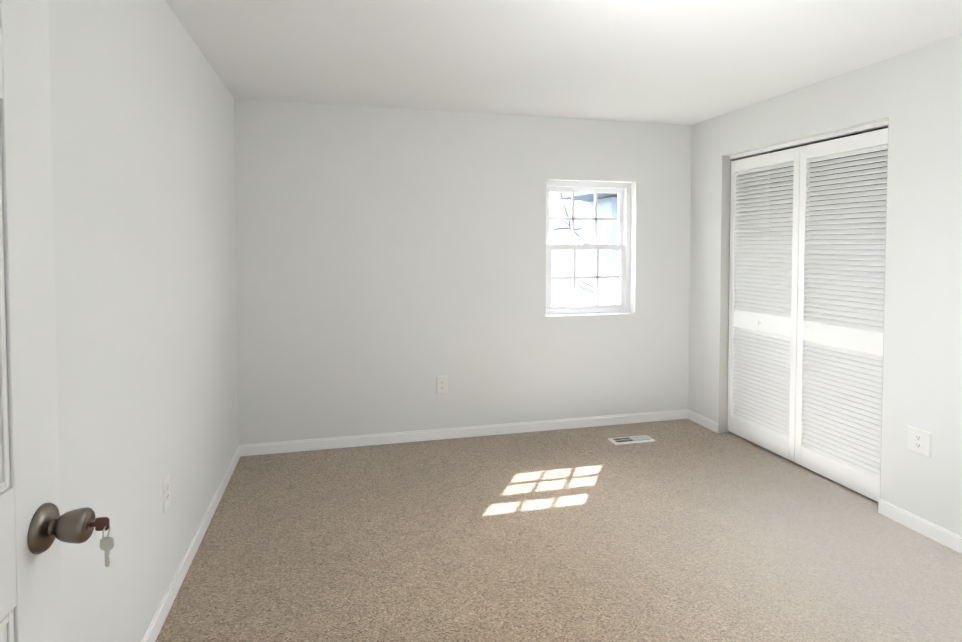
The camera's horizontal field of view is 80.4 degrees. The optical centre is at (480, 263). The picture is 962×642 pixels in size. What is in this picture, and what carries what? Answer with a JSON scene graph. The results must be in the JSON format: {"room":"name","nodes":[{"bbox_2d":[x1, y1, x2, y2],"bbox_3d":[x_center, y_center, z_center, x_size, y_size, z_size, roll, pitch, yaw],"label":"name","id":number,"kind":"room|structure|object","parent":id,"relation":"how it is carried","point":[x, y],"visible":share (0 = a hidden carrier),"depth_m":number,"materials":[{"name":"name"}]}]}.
{"room":"empty bedroom","nodes":[
{"label":"empty bedroom","id":0,"kind":"room"},
{"bbox_2d":[48,0,238,641],"bbox_3d":[-1.124,0.181,1.481,0.120,2.440,4.910,0,2,-14],"label":"wall","id":1,"kind":"structure","parent":0,"point":[143,145],"depth_m":1.96,"materials":[{"name":"paint"}]},
{"bbox_2d":[0,0,95,641],"bbox_3d":[-0.747,0.393,0.701,0.198,2.043,0.878,0,2,-14],"label":"door","id":2,"kind":"structure","parent":1,"relation":"in","point":[36,528],"depth_m":1.03,"materials":[{"name":"paint"}]},
{"bbox_2d":[89,517,113,566],"bbox_3d":[-0.721,0.530,1.079,0.046,0.096,0.027,0,2,-14],"label":"key","id":3,"kind":"object","parent":2,"relation":"attached to","point":[103,525],"visible":1,"depth_m":1.08,"materials":[{"name":"silver metal"}]},
{"bbox_2d":[162,472,169,512],"bbox_3d":[-1.249,0.910,2.262,0.008,0.135,0.082,0,2,-14],"label":"electrical outlet","id":4,"kind":"object","parent":1,"relation":"attached to","point":[166,489],"visible":1,"depth_m":2.25,"materials":[{"name":"white plastic"}]},
{"bbox_2d":[141,444,244,641],"bbox_3d":[-1.209,1.342,2.131,0.013,0.078,3.680,0,2,-14],"label":"baseboard","id":5,"kind":"structure","parent":1,"relation":"attached to","point":[158,620],"depth_m":2.54,"materials":[{"name":"paint"}]},
{"bbox_2d":[234,98,769,444],"bbox_3d":[-0.229,0.091,4.330,5.790,2.440,0.180,0,2,-14],"label":"wall","id":6,"kind":"structure","parent":0,"point":[390,264],"depth_m":4.21,"materials":[{"name":"paint"}]},
{"bbox_2d":[436,376,446,393],"bbox_3d":[-0.291,0.906,4.243,0.082,0.135,0.008,0,2,-14],"label":"electrical outlet","id":7,"kind":"object","parent":6,"relation":"attached to","point":[441,384],"visible":1,"depth_m":4.24,"materials":[{"name":"white plastic"}]},
{"bbox_2d":[245,409,688,455],"bbox_3d":[0.052,1.272,4.338,3.480,0.078,0.015,0,2,-14],"label":"baseboard","id":8,"kind":"structure","parent":6,"relation":"attached to","point":[509,428],"depth_m":4.27,"materials":[{"name":"paint"}]},
{"bbox_2d":[546,181,630,314],"bbox_3d":[0.847,-0.127,4.630,0.773,1.064,0.087,0,2,-14],"label":"window","id":9,"kind":"structure","parent":6,"relation":"in","point":[623,219],"depth_m":4.64,"materials":[{"name":"white plastic"}]},
{"bbox_2d":[155,419,961,641],"bbox_3d":[0.494,1.441,1.506,5.790,0.080,6.090,0,2,-14],"label":"floor","id":10,"kind":"structure","parent":0,"point":[683,530],"depth_m":2.70,"materials":[{"name":"carpet"}]},
{"bbox_2d":[608,435,654,444],"bbox_3d":[1.120,1.309,4.235,0.330,0.012,0.130,0,2,-14],"label":"air vent register","id":11,"kind":"object","parent":10,"relation":"on","point":[630,439],"visible":1,"depth_m":4.22,"materials":[{"name":"white metal"}]},
{"bbox_2d":[165,0,961,124],"bbox_3d":[0.494,-1.097,1.426,5.790,0.120,6.090,0,2,-14],"label":"ceiling","id":12,"kind":"structure","parent":0,"point":[686,62],"depth_m":2.88,"materials":[{"name":"paint"}]},
{"bbox_2d":[688,33,961,536],"bbox_3d":[2.396,0.153,2.369,0.120,2.440,4.910,0,2,-14],"label":"wall","id":13,"kind":"structure","parent":0,"point":[915,96],"depth_m":2.94,"materials":[{"name":"paint"}]},
{"bbox_2d":[689,410,717,432],"bbox_3d":[1.781,1.265,4.570,0.013,0.078,0.370,0,2,-14],"label":"baseboard","id":14,"kind":"structure","parent":13,"relation":"attached to","point":[695,417],"depth_m":4.55,"materials":[{"name":"paint"}]},
{"bbox_2d":[718,117,888,486],"bbox_3d":[2.056,0.265,3.721,0.120,2.130,1.350,0,2,-14],"label":"door frame","id":15,"kind":"structure","parent":13,"relation":"attached to","point":[724,289],"depth_m":4.36,"materials":[{"name":"paint"}]},
{"bbox_2d":[727,128,887,501],"bbox_3d":[2.074,0.277,3.721,0.068,2.070,1.334,0,2,-14],"label":"bifold closet door","id":16,"kind":"structure","parent":13,"relation":"in","point":[805,349],"depth_m":3.61,"materials":[{"name":"paint"}]},
{"bbox_2d":[730,120,887,158],"bbox_3d":[2.083,-0.787,3.694,0.044,0.023,1.342,0,2,-14],"label":"track rail","id":17,"kind":"object","parent":13,"relation":"attached to","point":[828,136],"visible":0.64,"depth_m":3.57,"materials":[{"name":"metal"}]},
{"bbox_2d":[907,425,931,457],"bbox_3d":[2.209,0.898,2.871,0.008,0.125,0.120,0,2,-14],"label":"electrical outlet","id":18,"kind":"object","parent":13,"relation":"attached to","point":[919,441],"visible":1,"depth_m":2.86,"materials":[{"name":"white plastic"}]},
{"bbox_2d":[878,499,961,553],"bbox_3d":[2.525,1.359,1.619,0.015,0.078,3.020,0,2,-14],"label":"baseboard","id":19,"kind":"structure","parent":13,"relation":"attached to","point":[939,534],"depth_m":2.85,"materials":[{"name":"paint"}]},
{"bbox_2d":[769,126,887,255],"bbox_3d":[2.485,0.107,3.834,0.770,2.440,2.110,0,2,-14],"label":"wall","id":20,"kind":"structure","parent":0,"point":[838,183],"depth_m":4.22,"materials":[{"name":"white paint"}]},
{"label":"outside","id":21,"kind":"structure","parent":0,"visible":0},
{"bbox_3d":[-3.679,3.422,32.421,70.000,0.200,55.510,0,2,-14],"label":"ground","id":22,"kind":"structure","parent":21,"visible":0},
{"bbox_2d":[553,192,595,293],"bbox_3d":[2.184,0.534,14.225,4.001,6.728,8.170,0,2,-14],"label":"tree","id":23,"kind":"object","parent":22,"relation":"on","point":[569,225],"depth_m":10.86,"materials":[{"name":"grey plant"}]},
{"bbox_2d":[550,197,618,304],"bbox_3d":[4.627,1.262,14.394,6.000,5.260,6.000,0,2,-14],"label":"wall","id":24,"kind":"structure","parent":22,"relation":"on","point":[581,239],"depth_m":11.91,"materials":[{"name":"white"}]},
{"bbox_2d":[556,192,617,201],"bbox_3d":[2.722,-1.673,10.771,1.600,0.877,2.022,-2,2,-41],"label":"roof eave","id":25,"kind":"object","parent":24,"relation":"on","point":[565,196],"depth_m":10.87,"materials":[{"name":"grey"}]}
]}

